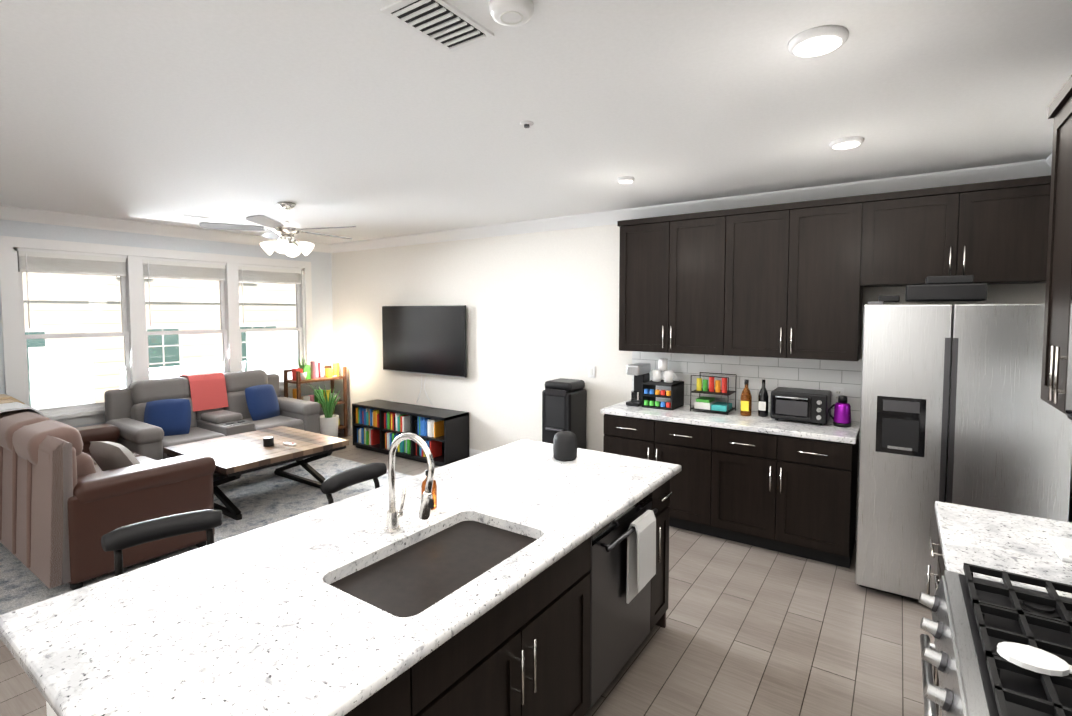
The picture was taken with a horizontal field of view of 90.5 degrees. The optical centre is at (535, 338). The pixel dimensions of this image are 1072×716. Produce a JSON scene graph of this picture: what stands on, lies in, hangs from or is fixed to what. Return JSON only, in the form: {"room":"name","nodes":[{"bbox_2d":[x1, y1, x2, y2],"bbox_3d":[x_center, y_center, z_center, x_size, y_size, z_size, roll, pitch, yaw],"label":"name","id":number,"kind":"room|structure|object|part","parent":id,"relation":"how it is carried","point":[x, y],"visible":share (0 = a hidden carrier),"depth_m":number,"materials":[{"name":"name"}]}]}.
{"room":"kitchen and living room","nodes":[
{"label":"kitchen and living room","id":0,"kind":"room"},
{"bbox_2d":[0,219,332,427],"bbox_3d":[-4.106,0.092,6.109,0.150,2.700,3.930,2,3,34],"label":"wall","id":1,"kind":"structure","parent":0,"point":[321,280],"depth_m":6.26,"materials":[{"name":"white paint"}]},
{"bbox_2d":[0,236,316,425],"bbox_3d":[-4.033,-0.085,6.153,0.210,1.820,3.130,2,3,34],"label":"window","id":2,"kind":"structure","parent":1,"relation":"in","point":[86,327],"depth_m":5.67,"materials":[{"name":"white glass"}]},
{"bbox_2d":[0,205,327,252],"bbox_3d":[-4.041,-1.193,5.927,0.090,0.115,3.810,2,3,34],"label":"crown molding","id":3,"kind":"structure","parent":1,"relation":"attached to","point":[6,212],"depth_m":5.57,"materials":[{"name":"white"}]},
{"bbox_2d":[0,433,934,715],"bbox_3d":[-2.091,1.665,2.294,7.870,0.060,8.370,2,3,34],"label":"floor","id":4,"kind":"structure","parent":0,"point":[752,631],"depth_m":2.78,"materials":[{"name":"beige tile"}]},
{"bbox_2d":[101,509,222,575],"bbox_3d":[-1.353,1.186,1.996,0.432,0.932,0.468,-2,4,-41],"label":"bar stool","id":5,"kind":"object","parent":4,"relation":"on","point":[117,541],"visible":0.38,"depth_m":2.08,"materials":[{"name":"black leather"}]},
{"bbox_2d":[0,455,411,614],"bbox_3d":[-2.643,1.507,4.624,3.740,0.021,3.140,2,3,34],"label":"rug","id":6,"kind":"object","parent":4,"relation":"on","point":[260,498],"depth_m":4.72,"materials":[{"name":"grey carpet"}]},
{"bbox_2d":[0,394,215,589],"bbox_3d":[-3.522,1.006,4.093,2.124,1.031,1.080,2,3,34],"label":"sofa","id":7,"kind":"object","parent":6,"relation":"on","point":[70,496],"visible":1,"depth_m":3.48,"materials":[{"name":"brown leather"}]},
{"bbox_2d":[0,394,26,409],"bbox_3d":[-4.382,0.840,4.298,0.420,0.719,0.458,2,3,34],"label":"throw","id":8,"kind":"object","parent":7,"relation":"on","point":[4,398],"depth_m":4.33,"materials":[{"name":"beige fabric"}]},
{"bbox_2d":[0,402,43,415],"bbox_3d":[-4.028,0.792,4.069,0.380,0.553,0.436,2,3,34],"label":"throw","id":9,"kind":"object","parent":7,"relation":"on","point":[7,408],"depth_m":4.03,"materials":[{"name":"white fabric"}]},
{"bbox_2d":[89,441,139,470],"bbox_3d":[-3.048,0.931,3.896,0.440,0.388,0.277,2,3,34],"label":"pillow","id":10,"kind":"object","parent":7,"relation":"on","point":[108,455],"depth_m":3.77,"materials":[{"name":"grey fabric"}]},
{"bbox_2d":[104,370,320,476],"bbox_3d":[-3.504,0.916,5.889,1.027,1.030,1.884,2,3,34],"label":"sofa","id":11,"kind":"object","parent":6,"relation":"on","point":[152,418],"visible":0.73,"depth_m":5.72,"materials":[{"name":"grey fabric"}]},
{"bbox_2d":[178,371,227,411],"bbox_3d":[-3.786,0.592,6.048,0.364,0.398,0.370,2,3,34],"label":"throw","id":12,"kind":"object","parent":11,"relation":"on","point":[206,391],"depth_m":5.96,"materials":[{"name":"red fabric"}]},
{"bbox_2d":[164,426,348,519],"bbox_3d":[-2.613,1.234,5.027,1.157,0.482,1.140,2,3,34],"label":"coffee table","id":13,"kind":"object","parent":6,"relation":"on","point":[235,456],"visible":0.79,"depth_m":4.87,"materials":[{"name":"brown wood"}]},
{"bbox_2d":[263,436,273,446],"bbox_3d":[-2.483,0.951,4.936,0.090,0.091,0.090,2,3,34],"label":"candle","id":14,"kind":"object","parent":13,"relation":"on","point":[268,441],"visible":1,"depth_m":4.90,"materials":[{"name":"black glass"}]},
{"bbox_2d":[283,441,295,445],"bbox_3d":[-2.301,0.984,4.964,0.150,0.022,0.050,2,3,34],"label":"remote control","id":15,"kind":"object","parent":13,"relation":"on","point":[289,443],"visible":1,"depth_m":4.94,"materials":[{"name":"white plastic"}]},
{"bbox_2d":[284,351,347,436],"bbox_3d":[-2.958,0.781,7.213,0.387,1.214,0.730,2,3,34],"label":"corner shelf","id":16,"kind":"object","parent":4,"relation":"on","point":[300,375],"visible":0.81,"depth_m":7.19,"materials":[{"name":"brown wood"}]},
{"bbox_2d":[327,351,336,376],"bbox_3d":[-2.810,0.352,7.310,0.277,0.368,0.247,2,3,34],"label":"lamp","id":17,"kind":"object","parent":16,"relation":"attached to","point":[331,372],"depth_m":7.34,"materials":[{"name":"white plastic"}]},
{"bbox_2d":[310,385,340,437],"bbox_3d":[-2.667,0.986,6.854,0.478,0.840,0.411,2,3,34],"label":"aloe plant","id":18,"kind":"object","parent":4,"relation":"on","point":[329,421],"visible":0.88,"depth_m":6.79,"materials":[{"name":"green plant"}]},
{"bbox_2d":[320,462,386,504],"bbox_3d":[-0.792,1.151,2.692,0.468,0.932,0.432,2,3,30],"label":"bar stool","id":19,"kind":"object","parent":4,"relation":"on","point":[337,482],"visible":0.23,"depth_m":2.73,"materials":[{"name":"black leather"}]},
{"bbox_2d":[47,468,680,715],"bbox_3d":[-0.237,1.204,2.126,0.868,0.880,2.423,2,3,34],"label":"kitchen island","id":20,"kind":"object","parent":4,"relation":"on","point":[553,645],"depth_m":1.97,"materials":[{"name":"black wood"}]},
{"bbox_3d":[-1.169,1.240,1.393,0.158,0.880,0.158,2,3,34],"label":"post","id":21,"kind":"part","parent":20,"relation":"part of","materials":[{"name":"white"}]},
{"bbox_2d":[0,440,680,715],"bbox_3d":[-0.346,0.741,2.167,1.060,0.040,2.470,2,3,34],"label":"island countertop","id":22,"kind":"structure","parent":20,"relation":"on","point":[251,623],"depth_m":1.49,"materials":[{"name":"white stone"}]},
{"bbox_2d":[380,432,435,535],"bbox_3d":[-0.451,0.536,1.975,0.252,0.388,0.111,2,3,34],"label":"faucet","id":23,"kind":"object","parent":22,"relation":"on","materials":[{"name":"silver metal"}]},
{"bbox_2d":[420,465,436,509],"bbox_3d":[-0.449,0.620,2.238,0.067,0.190,0.064,2,3,34],"label":"soap bottle","id":24,"kind":"object","parent":22,"relation":"on","point":[434,490],"visible":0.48,"depth_m":2.23,"materials":[{"name":"orange plastic"}]},
{"bbox_2d":[328,516,535,615],"bbox_3d":[-0.318,0.871,1.833,0.450,0.211,0.740,2,3,34],"label":"sink","id":25,"kind":"object","parent":22,"relation":"in","point":[404,581],"depth_m":1.82,"materials":[{"name":"grey metal"}]},
{"bbox_2d":[553,431,576,460],"bbox_3d":[0.164,0.601,2.994,0.136,0.152,0.136,2,3,34],"label":"smart speaker","id":26,"kind":"object","parent":22,"relation":"on","point":[564,445],"visible":1,"depth_m":2.94},
{"bbox_2d":[352,399,468,465],"bbox_3d":[-1.573,1.137,6.542,1.640,0.570,0.400,2,3,34],"label":"bookshelf","id":27,"kind":"object","parent":4,"relation":"on","point":[379,426],"visible":0.79,"depth_m":6.33,"materials":[{"name":"black wood"}]},
{"bbox_2d":[356,407,443,457],"bbox_3d":[-1.689,1.126,6.530,1.412,0.470,0.190,2,3,34],"label":"books","id":28,"kind":"object","parent":27,"relation":"on","point":[376,428],"depth_m":6.41,"materials":[{"name":"multicoloured paper"}]},
{"bbox_2d":[542,378,586,448],"bbox_3d":[0.274,0.950,5.272,0.330,1.070,0.370,2,3,34],"label":"water dispenser","id":29,"kind":"object","parent":4,"relation":"on","point":[564,403],"visible":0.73,"depth_m":5.15,"materials":[{"name":"black plastic"}]},
{"bbox_2d":[603,414,714,535],"bbox_3d":[1.131,1.081,4.561,0.915,0.880,0.636,2,3,34],"label":"base cabinet","id":30,"kind":"object","parent":4,"relation":"on","point":[688,446],"depth_m":4.19,"materials":[{"name":"black wood"}]},
{"bbox_2d":[601,399,859,443],"bbox_3d":[1.505,0.635,4.274,1.870,0.040,0.651,2,3,34],"label":"countertop","id":31,"kind":"structure","parent":30,"relation":"on","point":[755,422],"depth_m":4.01,"materials":[{"name":"white stone"}]},
{"bbox_2d":[626,363,650,406],"bbox_3d":[0.918,0.408,4.761,0.120,0.360,0.280,2,3,34],"label":"coffee maker","id":32,"kind":"object","parent":31,"relation":"on","point":[640,372],"visible":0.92,"depth_m":4.70,"materials":[{"name":"black plastic"}]},
{"bbox_2d":[642,380,683,409],"bbox_3d":[1.110,0.488,4.646,0.270,0.212,0.300,2,3,34],"label":"coffee pod rack","id":33,"kind":"object","parent":31,"relation":"on","point":[651,393],"visible":0.98,"depth_m":4.56,"materials":[{"name":"black plastic"}]},
{"bbox_2d":[652,358,676,382],"bbox_3d":[1.119,0.280,4.641,0.224,0.201,0.083,2,3,34],"label":"mugs","id":34,"kind":"object","parent":33,"relation":"on","point":[668,375],"visible":1,"depth_m":4.61,"materials":[{"name":"white ceramic"}]},
{"bbox_2d":[690,372,736,414],"bbox_3d":[1.477,0.453,4.429,0.308,0.304,0.248,2,3,34],"label":"spice rack","id":35,"kind":"object","parent":31,"relation":"on","point":[703,403],"visible":1,"depth_m":4.40,"materials":[{"name":"black"}]},
{"bbox_2d":[740,379,751,415],"bbox_3d":[1.677,0.472,4.243,0.084,0.285,0.085,2,3,34],"label":"bottle","id":36,"kind":"object","parent":31,"relation":"on","point":[746,404],"depth_m":4.22,"materials":[{"name":"orange glass"}]},
{"bbox_2d":[758,379,768,416],"bbox_3d":[1.799,0.471,4.208,0.076,0.290,0.077,2,3,34],"label":"bottle","id":37,"kind":"object","parent":31,"relation":"on","point":[763,396],"depth_m":4.18,"materials":[{"name":"black glass"}]},
{"bbox_2d":[770,387,830,424],"bbox_3d":[2.009,0.512,4.039,0.380,0.225,0.326,2,3,34],"label":"toaster oven","id":38,"kind":"object","parent":31,"relation":"on","point":[803,405],"visible":1,"depth_m":3.93,"materials":[{"name":"black plastic"}]},
{"bbox_2d":[828,395,850,426],"bbox_3d":[2.205,0.523,3.860,0.149,0.220,0.114,2,3,34],"label":"kettle","id":39,"kind":"object","parent":31,"relation":"on","point":[842,414],"visible":1,"depth_m":3.82,"materials":[{"name":"purple metal"}]},
{"bbox_2d":[711,427,857,567],"bbox_3d":[1.886,1.107,4.045,0.915,0.880,0.636,2,3,34],"label":"base cabinet","id":40,"kind":"object","parent":4,"relation":"on","point":[795,496],"depth_m":3.76,"materials":[{"name":"black wood"}]},
{"bbox_2d":[931,538,938,684],"bbox_3d":[1.911,1.210,1.993,0.646,0.880,0.386,2,3,34],"label":"base cabinet","id":41,"kind":"object","parent":4,"relation":"on","point":[936,576],"depth_m":2.24,"materials":[{"name":"black"}]},
{"bbox_2d":[935,501,1071,597],"bbox_3d":[1.316,0.793,1.116,0.661,0.040,2.510,2,3,34],"label":"countertop","id":42,"kind":"structure","parent":41,"relation":"on","point":[1007,542],"depth_m":1.91,"materials":[{"name":"white stone"}]},
{"bbox_2d":[1047,535,1071,562],"bbox_3d":[1.877,0.727,1.802,0.180,0.020,0.220,2,3,34],"label":"cloth","id":43,"kind":"object","parent":42,"relation":"on","point":[1062,546],"visible":0.96,"depth_m":1.83,"materials":[{"name":"white fabric"}]},
{"bbox_2d":[935,536,944,715],"bbox_3d":[1.698,1.225,1.683,0.646,0.880,0.366,2,3,34],"label":"base cabinet","id":44,"kind":"object","parent":4,"relation":"on","point":[940,570],"depth_m":2.10,"materials":[{"name":"black"}]},
{"bbox_2d":[855,301,1071,600],"bbox_3d":[2.620,0.675,3.364,0.940,1.810,0.862,2,3,34],"label":"refrigerator","id":45,"kind":"object","parent":4,"relation":"on","point":[955,409],"visible":0.65,"depth_m":3.04,"materials":[{"name":"metal"}]},
{"bbox_2d":[878,295,899,301],"bbox_3d":[2.291,-0.256,3.447,0.110,0.038,0.320,2,3,34],"label":"box","id":46,"kind":"object","parent":45,"relation":"on","point":[886,298],"depth_m":3.32,"materials":[{"name":"black plastic"}]},
{"bbox_2d":[905,275,987,301],"bbox_3d":[2.487,-0.301,3.244,0.380,0.148,0.330,2,3,34],"label":"box","id":47,"kind":"object","parent":45,"relation":"on","point":[948,288],"depth_m":3.11,"materials":[{"name":"black plastic"}]},
{"bbox_2d":[918,563,1071,715],"bbox_3d":[1.302,1.082,1.201,0.711,1.215,0.854,2,3,34],"label":"range","id":48,"kind":"object","parent":4,"relation":"on","point":[972,624],"visible":1,"depth_m":1.34,"materials":[{"name":"metal"}]},
{"bbox_2d":[997,642,1071,676],"bbox_3d":[1.155,0.712,1.143,0.250,0.012,0.090,2,3,34],"label":"spoon rest","id":49,"kind":"object","parent":48,"relation":"on","point":[1034,659],"visible":1,"depth_m":1.17,"materials":[{"name":"white ceramic"}]},
{"bbox_2d":[0,0,1071,243],"bbox_3d":[-2.091,-1.091,2.155,7.870,0.060,8.370,2,3,34],"label":"ceiling","id":50,"kind":"structure","parent":0,"point":[368,118],"depth_m":2.46,"materials":[{"name":"white paint"}]},
{"bbox_2d":[179,215,209,219],"bbox_3d":[-3.445,-1.218,5.371,0.100,0.008,0.250,2,3,34],"label":"ceiling air vent slot","id":51,"kind":"object","parent":50,"relation":"attached to","point":[194,217],"visible":1,"depth_m":5.35,"materials":[{"name":"white plastic"}]},
{"bbox_2d":[199,202,355,256],"bbox_3d":[-2.175,-0.961,4.734,1.276,0.458,1.236,2,3,34],"label":"ceiling fan","id":52,"kind":"object","parent":50,"relation":"hanging from","point":[285,232],"visible":1,"depth_m":4.61,"materials":[{"name":"silver metal"}]},
{"bbox_2d":[381,0,493,51],"bbox_3d":[-0.316,-1.034,1.749,0.200,0.014,0.320,2,3,34],"label":"ceiling vent","id":53,"kind":"object","parent":50,"relation":"in","point":[445,24],"visible":1,"depth_m":1.73,"materials":[{"name":"white plastic"}]},
{"bbox_2d":[489,0,533,25],"bbox_3d":[-0.076,-1.016,1.658,0.140,0.040,0.140,2,3,34],"label":"smoke detector","id":54,"kind":"object","parent":50,"relation":"attached to","point":[511,12],"visible":1,"depth_m":1.63,"materials":[{"name":"white plastic"}]},
{"bbox_2d":[520,121,533,127],"bbox_3d":[-0.047,-1.078,2.690,0.070,0.020,0.070,2,3,34],"label":"sprinkler","id":55,"kind":"object","parent":50,"relation":"attached to","point":[526,124],"visible":1,"depth_m":2.68,"materials":[{"name":"white metal"}]},
{"bbox_2d":[618,176,634,183],"bbox_3d":[0.644,-1.131,3.804,0.120,0.026,0.120,2,3,34],"label":"recessed light","id":56,"kind":"object","parent":50,"relation":"in","point":[626,179],"visible":1,"depth_m":3.77,"materials":[{"name":"white plastic"}]},
{"bbox_2d":[788,25,848,57],"bbox_3d":[0.986,-1.034,1.863,0.190,0.026,0.190,2,3,34],"label":"recessed light","id":57,"kind":"object","parent":50,"relation":"in","point":[818,41],"visible":1,"depth_m":1.83,"materials":[{"name":"white plastic"}]},
{"bbox_2d":[829,136,863,148],"bbox_3d":[1.735,-1.089,2.973,0.170,0.026,0.170,2,3,34],"label":"recessed light","id":58,"kind":"object","parent":50,"relation":"in","point":[847,142],"visible":1,"depth_m":2.93,"materials":[{"name":"white plastic"}]},
{"bbox_2d":[331,224,1045,539],"bbox_3d":[0.231,0.117,5.612,7.870,2.700,0.150,2,3,34],"label":"wall","id":59,"kind":"structure","parent":0,"point":[542,308],"depth_m":5.90,"materials":[{"name":"white paint"}]},
{"bbox_2d":[338,424,484,456],"bbox_3d":[-1.462,1.345,6.733,3.520,0.135,0.016,2,3,34],"label":"baseboard","id":60,"kind":"structure","parent":59,"relation":"attached to","point":[472,452],"depth_m":6.25,"materials":[{"name":"white wood"}]},
{"bbox_2d":[382,305,466,377],"bbox_3d":[-1.397,0.018,6.583,1.440,0.840,0.072,2,3,34],"label":"tv","id":61,"kind":"object","parent":59,"relation":"attached to","point":[429,340],"visible":1,"depth_m":6.51,"materials":[{"name":"black plastic"}]},
{"bbox_2d":[416,374,431,403],"bbox_3d":[-1.399,0.622,6.633,0.281,0.394,0.018,2,3,34],"label":"cord","id":62,"kind":"object","parent":61,"relation":"hanging from","point":[424,388],"visible":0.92,"depth_m":6.64,"materials":[{"name":"white plastic"}]},
{"bbox_2d":[588,365,594,377],"bbox_3d":[0.553,0.333,5.303,0.080,0.120,0.011,2,3,34],"label":"light switch","id":63,"kind":"object","parent":59,"relation":"attached to","point":[591,371],"visible":1,"depth_m":5.30,"materials":[{"name":"white plastic"}]},
{"bbox_2d":[617,209,728,354],"bbox_3d":[1.212,-0.456,4.603,0.915,1.144,0.350,2,3,34],"label":"upper cabinet","id":64,"kind":"object","parent":59,"relation":"attached to","point":[672,267],"depth_m":4.43,"materials":[{"name":"black wood"}]},
{"bbox_2d":[328,159,1043,252],"bbox_3d":[0.122,-1.170,5.476,7.470,0.115,0.090,2,3,34],"label":"crown molding","id":65,"kind":"structure","parent":59,"relation":"attached to","point":[1026,169],"depth_m":4.47,"materials":[{"name":"white"}]},
{"bbox_2d":[632,351,861,420],"bbox_3d":[1.691,0.363,4.524,1.880,0.476,0.010,2,3,34],"label":"tile backsplash","id":66,"kind":"structure","parent":59,"relation":"attached to","point":[775,373],"depth_m":4.42,"materials":[{"name":"white tile"}]},
{"bbox_2d":[677,376,683,380],"bbox_3d":[1.298,0.401,4.784,0.070,0.115,0.008,2,3,34],"label":"wall outlet","id":67,"kind":"object","parent":66,"relation":"attached to","point":[678,378],"depth_m":4.78,"materials":[{"name":"white plastic"}]},
{"bbox_2d":[833,387,843,401],"bbox_3d":[2.321,0.437,4.084,0.070,0.115,0.008,2,3,34],"label":"wall outlet","id":68,"kind":"object","parent":66,"relation":"attached to","point":[837,392],"depth_m":4.09,"materials":[{"name":"white plastic"}]},
{"bbox_2d":[725,195,864,360],"bbox_3d":[1.967,-0.430,4.086,0.915,1.144,0.350,2,3,34],"label":"upper cabinet","id":69,"kind":"object","parent":59,"relation":"attached to","point":[788,280],"depth_m":3.91,"materials":[{"name":"black wood"}]},
{"bbox_2d":[861,175,1050,286],"bbox_3d":[2.776,-0.667,3.520,1.046,0.614,0.350,2,3,34],"label":"upper cabinet","id":70,"kind":"object","parent":59,"relation":"attached to","point":[994,232],"depth_m":3.37,"materials":[{"name":"black wood"}]},
{"bbox_2d":[1068,462,1071,522],"bbox_3d":[1.052,0.399,-0.015,0.150,2.700,8.220,2,3,34],"label":"wall","id":71,"kind":"structure","parent":0,"point":[1070,511],"depth_m":2.97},
{"bbox_2d":[1040,153,1051,175],"bbox_3d":[0.995,-0.898,0.050,0.090,0.115,8.070,2,3,34],"label":"crown molding","id":72,"kind":"structure","parent":71,"relation":"attached to","point":[1045,170],"depth_m":3.34,"materials":[{"name":"white"}]},
{"bbox_2d":[1040,75,1071,415],"bbox_3d":[1.932,-0.309,1.679,0.341,1.144,0.755,2,3,34],"label":"upper cabinet","id":73,"kind":"object","parent":71,"relation":"attached to","point":[1057,313],"visible":0.88,"depth_m":1.87,"materials":[{"name":"black wood"}]},
{"bbox_2d":[1066,295,1071,419],"bbox_3d":[1.421,0.035,1.067,0.472,0.430,0.852,2,3,34],"label":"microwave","id":74,"kind":"object","parent":71,"relation":"attached to","point":[1069,398],"visible":1,"depth_m":1.50,"materials":[{"name":"metal"}]}
]}

